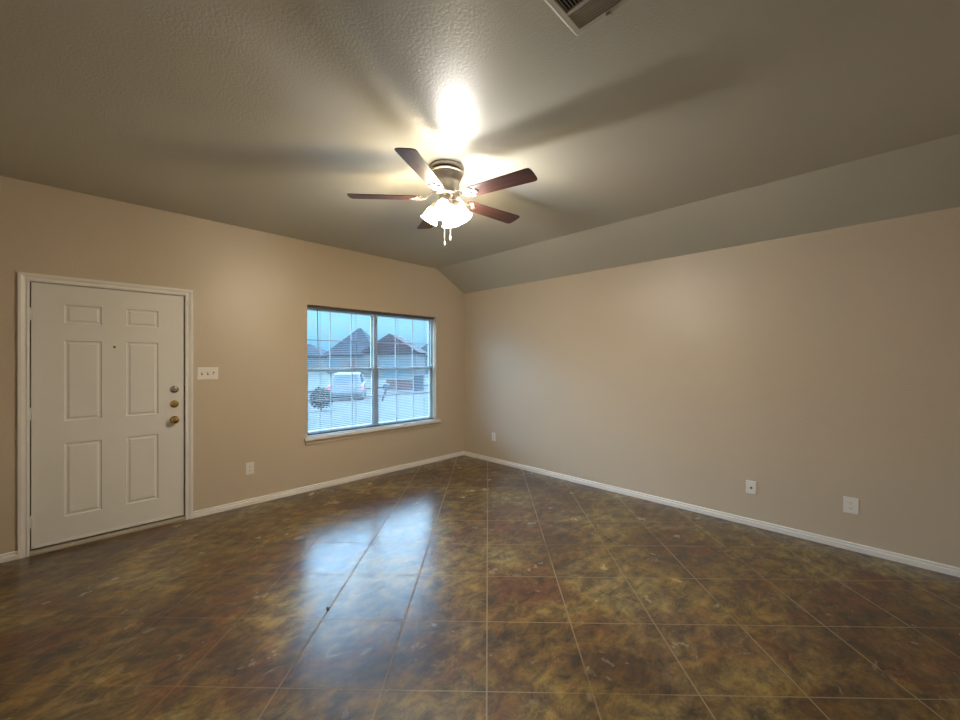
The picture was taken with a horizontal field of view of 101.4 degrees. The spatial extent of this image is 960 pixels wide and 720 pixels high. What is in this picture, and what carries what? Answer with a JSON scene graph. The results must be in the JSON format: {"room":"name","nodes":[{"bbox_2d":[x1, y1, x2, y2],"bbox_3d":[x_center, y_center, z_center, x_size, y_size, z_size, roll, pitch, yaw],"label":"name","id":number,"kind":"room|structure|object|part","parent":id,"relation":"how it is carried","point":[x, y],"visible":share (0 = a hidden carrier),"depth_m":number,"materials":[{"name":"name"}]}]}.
{"room":"empty living room","nodes":[
{"label":"empty living room","id":0,"kind":"room"},
{"bbox_2d":[0,176,463,553],"bbox_3d":[-1.982,-0.045,4.325,0.150,2.950,5.100,0,0,45],"label":"wall","id":1,"kind":"structure","parent":0,"point":[253,290],"depth_m":3.85,"materials":[{"name":"beige paint"}]},
{"bbox_2d":[18,272,192,558],"bbox_3d":[-3.011,0.394,3.243,0.206,2.072,1.034,0,0,45],"label":"door","id":2,"kind":"structure","parent":1,"relation":"in","point":[105,368],"depth_m":3.15,"materials":[{"name":"white paint"}]},
{"bbox_3d":[-2.692,0.524,3.468,0.068,0.068,0.068,0,0,45],"label":"knob","id":3,"kind":"part","parent":2,"relation":"part of","materials":[{"name":"gold metal"}]},
{"bbox_2d":[197,367,217,379],"bbox_3d":[-2.528,0.118,3.652,0.018,0.115,0.164,0,0,45],"label":"switch plate","id":4,"kind":"object","parent":1,"relation":"attached to","point":[203,373],"visible":1,"depth_m":3.65,"materials":[{"name":"white plastic"}]},
{"bbox_2d":[0,451,463,562],"bbox_3d":[-1.976,1.401,4.213,0.016,0.059,4.950,0,0,45],"label":"baseboard","id":5,"kind":"structure","parent":1,"relation":"attached to","point":[10,556],"depth_m":4.23,"materials":[{"name":"white paint"}]},
{"bbox_2d":[246,462,253,474],"bbox_3d":[-2.286,1.070,3.905,0.008,0.118,0.072,0,0,45],"label":"wall outlet","id":6,"kind":"object","parent":1,"relation":"attached to","point":[249,466],"visible":1,"depth_m":3.90,"materials":[{"name":"white plastic"}]},
{"bbox_2d":[304,308,440,444],"bbox_3d":[-1.286,0.153,4.990,0.175,1.542,1.895,0,0,45],"label":"window","id":7,"kind":"structure","parent":1,"relation":"in","point":[363,432],"depth_m":4.98,"materials":[{"name":"plastic"}]},
{"bbox_3d":[-1.669,-0.235,4.709,0.020,0.713,0.836,0,0,45],"label":"sash","id":8,"kind":"part","parent":7,"relation":"part of","materials":[{"name":"glass"}]},
{"bbox_3d":[-1.653,0.450,4.694,0.022,0.729,0.836,0,0,45],"label":"sash","id":9,"kind":"part","parent":7,"relation":"part of","materials":[{"name":"glass"}]},
{"bbox_2d":[307,305,433,435],"bbox_3d":[-1.292,0.105,4.979,0.045,1.445,1.789,0,0,45],"label":"window blind","id":10,"kind":"object","parent":7,"relation":"attached to","point":[308,306],"visible":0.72,"depth_m":4.86,"materials":[{"name":"white plastic"}]},
{"bbox_3d":[-1.298,0.821,4.985,0.026,0.014,1.789,0,0,45],"label":"rail","id":11,"kind":"part","parent":10,"relation":"part of","materials":[{"name":"white plastic"}]},
{"bbox_3d":[-1.269,0.857,4.973,0.125,0.034,1.895,0,0,45],"label":"sill","id":12,"kind":"part","parent":7,"relation":"part of","materials":[{"name":"white paint"}]},
{"bbox_3d":[-1.035,-0.235,5.352,0.020,0.713,0.865,0,0,45],"label":"sash","id":13,"kind":"part","parent":7,"relation":"part of","materials":[{"name":"glass"}]},
{"bbox_3d":[-1.019,0.450,5.336,0.022,0.729,0.865,0,0,45],"label":"sash","id":14,"kind":"part","parent":7,"relation":"part of","materials":[{"name":"glass"}]},
{"bbox_2d":[0,0,959,293],"bbox_3d":[-0.114,-1.270,2.374,5.250,0.500,4.950,0,0,45],"label":"ceiling","id":15,"kind":"structure","parent":0,"point":[660,129],"depth_m":2.08,"materials":[{"name":"paint"}]},
{"bbox_2d":[347,148,536,246],"bbox_3d":[-0.195,-1.043,2.690,1.263,0.538,1.244,0,0,45],"label":"ceiling fan","id":16,"kind":"object","parent":15,"relation":"hanging from","point":[444,177],"visible":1,"depth_m":2.59,"materials":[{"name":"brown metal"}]},
{"bbox_3d":[-0.638,-1.106,2.655,0.493,0.006,0.132,0,10,-3],"label":"blade","id":17,"kind":"part","parent":16,"relation":"part of","materials":[{"name":"brown wood"}]},
{"bbox_3d":[-0.333,-1.106,2.282,0.132,0.006,0.493,10,3,14],"label":"blade","id":18,"kind":"part","parent":16,"relation":"part of","materials":[{"name":"brown wood"}]},
{"bbox_3d":[-0.379,-1.106,3.060,0.132,0.006,0.493,-11,4,-21],"label":"blade","id":19,"kind":"part","parent":16,"relation":"part of","materials":[{"name":"brown wood"}]},
{"bbox_3d":[-0.330,-0.999,2.695,0.058,0.075,0.058,29,4,8],"label":"bulb","id":20,"kind":"part","parent":16,"relation":"part of","materials":[{"name":"white glass"}]},
{"bbox_3d":[-0.245,-0.999,2.578,0.058,0.075,0.058,0,-29,9],"label":"bulb","id":21,"kind":"part","parent":16,"relation":"part of","materials":[{"name":"white glass"}]},
{"bbox_3d":[-0.239,-0.908,2.663,0.017,0.268,0.017,0,0,45],"label":"pull chain","id":22,"kind":"part","parent":16,"relation":"part of","materials":[{"name":"silver metal"}]},
{"bbox_3d":[-0.213,-0.999,2.779,0.058,0.075,0.058,0,29,9],"label":"bulb","id":23,"kind":"part","parent":16,"relation":"part of","materials":[{"name":"white glass"}]},
{"bbox_3d":[-0.203,-0.929,2.683,0.017,0.225,0.017,0,0,45],"label":"pull chain","id":24,"kind":"part","parent":16,"relation":"part of","materials":[{"name":"silver metal"}]},
{"bbox_3d":[-0.129,-0.999,2.662,0.058,0.075,0.058,-29,-4,8],"label":"bulb","id":25,"kind":"part","parent":16,"relation":"part of","materials":[{"name":"white glass"}]},
{"bbox_3d":[0.087,-1.106,2.938,0.493,0.006,0.132,0,-10,-39],"label":"blade","id":26,"kind":"part","parent":16,"relation":"part of","materials":[{"name":"brown wood"}]},
{"bbox_3d":[0.116,-1.106,2.458,0.493,0.006,0.132,0,-10,33],"label":"blade","id":27,"kind":"part","parent":16,"relation":"part of","materials":[{"name":"brown wood"}]},
{"bbox_2d":[544,0,631,35],"bbox_3d":[0.391,-1.300,1.331,0.360,0.024,0.360,0,0,45],"label":"ceiling vent","id":28,"kind":"object","parent":15,"relation":"in","point":[579,16],"visible":1,"depth_m":1.46,"materials":[{"name":"metal"}]},
{"bbox_3d":[0.483,-1.295,1.468,0.018,0.014,0.016,0,0,45],"label":"damper lever","id":29,"kind":"part","parent":28,"relation":"part of","materials":[{"name":"metal"}]},
{"bbox_2d":[0,455,959,719],"bbox_3d":[-0.114,1.490,2.481,5.400,0.120,5.100,0,0,45],"label":"floor","id":30,"kind":"structure","parent":0,"point":[527,595],"depth_m":2.21,"materials":[{"name":"tile"}]},
{"bbox_2d":[464,207,959,567],"bbox_3d":[1.678,-0.045,4.189,5.250,2.950,0.150,0,0,45],"label":"wall","id":31,"kind":"structure","parent":0,"point":[815,369],"depth_m":3.38,"materials":[{"name":"beige paint"}]},
{"bbox_2d":[492,432,495,440],"bbox_3d":[0.191,1.072,5.546,0.072,0.118,0.008,0,0,45],"label":"wall outlet","id":32,"kind":"object","parent":31,"relation":"attached to","point":[493,434],"visible":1,"depth_m":5.54,"materials":[{"name":"white plastic"}]},
{"bbox_2d":[464,451,959,576],"bbox_3d":[1.625,1.401,4.125,5.234,0.059,0.016,0,0,45],"label":"baseboard","id":33,"kind":"structure","parent":31,"relation":"attached to","point":[905,559],"depth_m":3.36,"materials":[{"name":"white paint"}]},
{"bbox_2d":[746,480,756,494],"bbox_3d":[2.351,1.098,3.408,0.078,0.112,0.016,0,0,45],"label":"cable plate","id":34,"kind":"object","parent":31,"relation":"attached to","point":[751,486],"visible":1,"depth_m":3.41,"materials":[{"name":"white plastic"}]},
{"bbox_2d":[843,496,858,514],"bbox_3d":[2.802,1.093,2.968,0.086,0.122,0.008,0,0,45],"label":"wall outlet","id":35,"kind":"object","parent":31,"relation":"attached to","point":[850,505],"visible":1,"depth_m":2.97,"materials":[{"name":"white plastic"}]},
{"label":"outside","id":36,"kind":"structure","parent":0,"visible":0},
{"bbox_2d":[308,371,428,392],"bbox_3d":[-12.440,2.160,88.281,87.000,0.460,220.000,0,0,45],"label":"lawn","id":37,"kind":"structure","parent":36,"point":[314,382],"depth_m":40.83,"materials":[{"name":"green plant"}]},
{"bbox_2d":[307,344,326,367],"bbox_3d":[-33.889,-0.630,78.004,9.000,5.400,9.000,0,0,0],"label":"house","id":38,"kind":"structure","parent":37,"relation":"on","point":[312,350],"depth_m":74.35,"materials":[{"name":"grey"}]},
{"bbox_2d":[323,328,369,373],"bbox_3d":[-20.349,-1.730,66.504,8.600,7.600,10.000,0,0,0],"label":"house","id":39,"kind":"structure","parent":37,"relation":"on","point":[334,353],"depth_m":62.00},
{"bbox_3d":[-20.349,1.020,61.974,1.000,2.100,0.060,0,0,0],"label":"door","id":40,"kind":"part","parent":39,"relation":"part of","materials":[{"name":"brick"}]},
{"bbox_2d":[361,333,427,377],"bbox_3d":[-10.991,-0.630,52.003,7.200,5.400,8.800,0,0,0],"label":"house","id":41,"kind":"structure","parent":37,"relation":"on","point":[417,352],"depth_m":48.01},
{"bbox_3d":[-10.491,0.970,47.973,2.800,2.200,0.060,0,0,0],"label":"garage door","id":42,"kind":"part","parent":41,"relation":"part of","materials":[{"name":"white"}]},
{"bbox_2d":[420,345,428,373],"bbox_3d":[-7.729,-0.680,66.005,6.600,5.500,9.000,0,0,0],"label":"house","id":43,"kind":"structure","parent":37,"relation":"on","point":[425,346],"depth_m":62.00,"materials":[{"name":"grey"}]},
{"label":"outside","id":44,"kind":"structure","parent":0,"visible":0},
{"bbox_2d":[308,397,428,435],"bbox_3d":[5.403,1.960,21.485,13.450,0.780,90.000,0,0,45],"label":"lawn","id":45,"kind":"structure","parent":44,"point":[417,398],"depth_m":12.40,"materials":[{"name":"green plant"}]},
{"bbox_2d":[308,387,333,409],"bbox_3d":[-5.672,1.503,14.006,0.846,1.196,0.895,0,0,45],"label":"round shrub","id":46,"kind":"object","parent":45,"relation":"on","point":[322,391],"visible":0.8,"depth_m":13.86,"materials":[{"name":"green plant"}]},
{"bbox_2d":[382,384,389,400],"bbox_3d":[-4.722,1.647,19.501,0.418,1.014,0.500,0,0,0],"label":"mailbox","id":47,"kind":"object","parent":45,"relation":"on","point":[384,385],"visible":0.71,"depth_m":19.41,"materials":[{"name":"plastic"}]},
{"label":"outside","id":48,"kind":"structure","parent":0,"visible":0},
{"bbox_2d":[308,394,428,405],"bbox_3d":[0.119,2.235,26.701,1.400,0.370,90.000,0,0,45],"label":"sidewalk","id":49,"kind":"structure","parent":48,"point":[399,397],"depth_m":20.89,"materials":[{"name":"concrete"}]},
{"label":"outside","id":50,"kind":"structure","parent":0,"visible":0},
{"bbox_2d":[308,386,428,401],"bbox_3d":[3.800,2.360,37.119,8.000,0.300,130.000,0,0,45],"label":"street","id":51,"kind":"structure","parent":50,"point":[369,390],"depth_m":26.56,"materials":[{"name":"grey asphalt"}]},
{"bbox_2d":[327,372,365,399],"bbox_3d":[-7.489,1.435,22.463,1.800,1.549,4.360,0,0,-14],"label":"parked car","id":52,"kind":"object","parent":51,"relation":"on","point":[359,375],"visible":0.65,"depth_m":20.57,"materials":[{"name":"white paint"}]},
{"bbox_2d":[385,379,412,389],"bbox_3d":[-5.699,1.700,28.002,2.000,0.780,0.320,0,0,0],"label":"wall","id":53,"kind":"structure","parent":51,"relation":"on","point":[387,380],"depth_m":27.89,"materials":[{"name":"brick"}]},
{"bbox_2d":[414,375,423,390],"bbox_3d":[-4.190,1.525,27.017,0.720,1.130,0.810,0,0,0],"label":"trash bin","id":54,"kind":"object","parent":51,"relation":"on","point":[420,377],"visible":0.77,"depth_m":26.69,"materials":[{"name":"plastic"}]}
]}

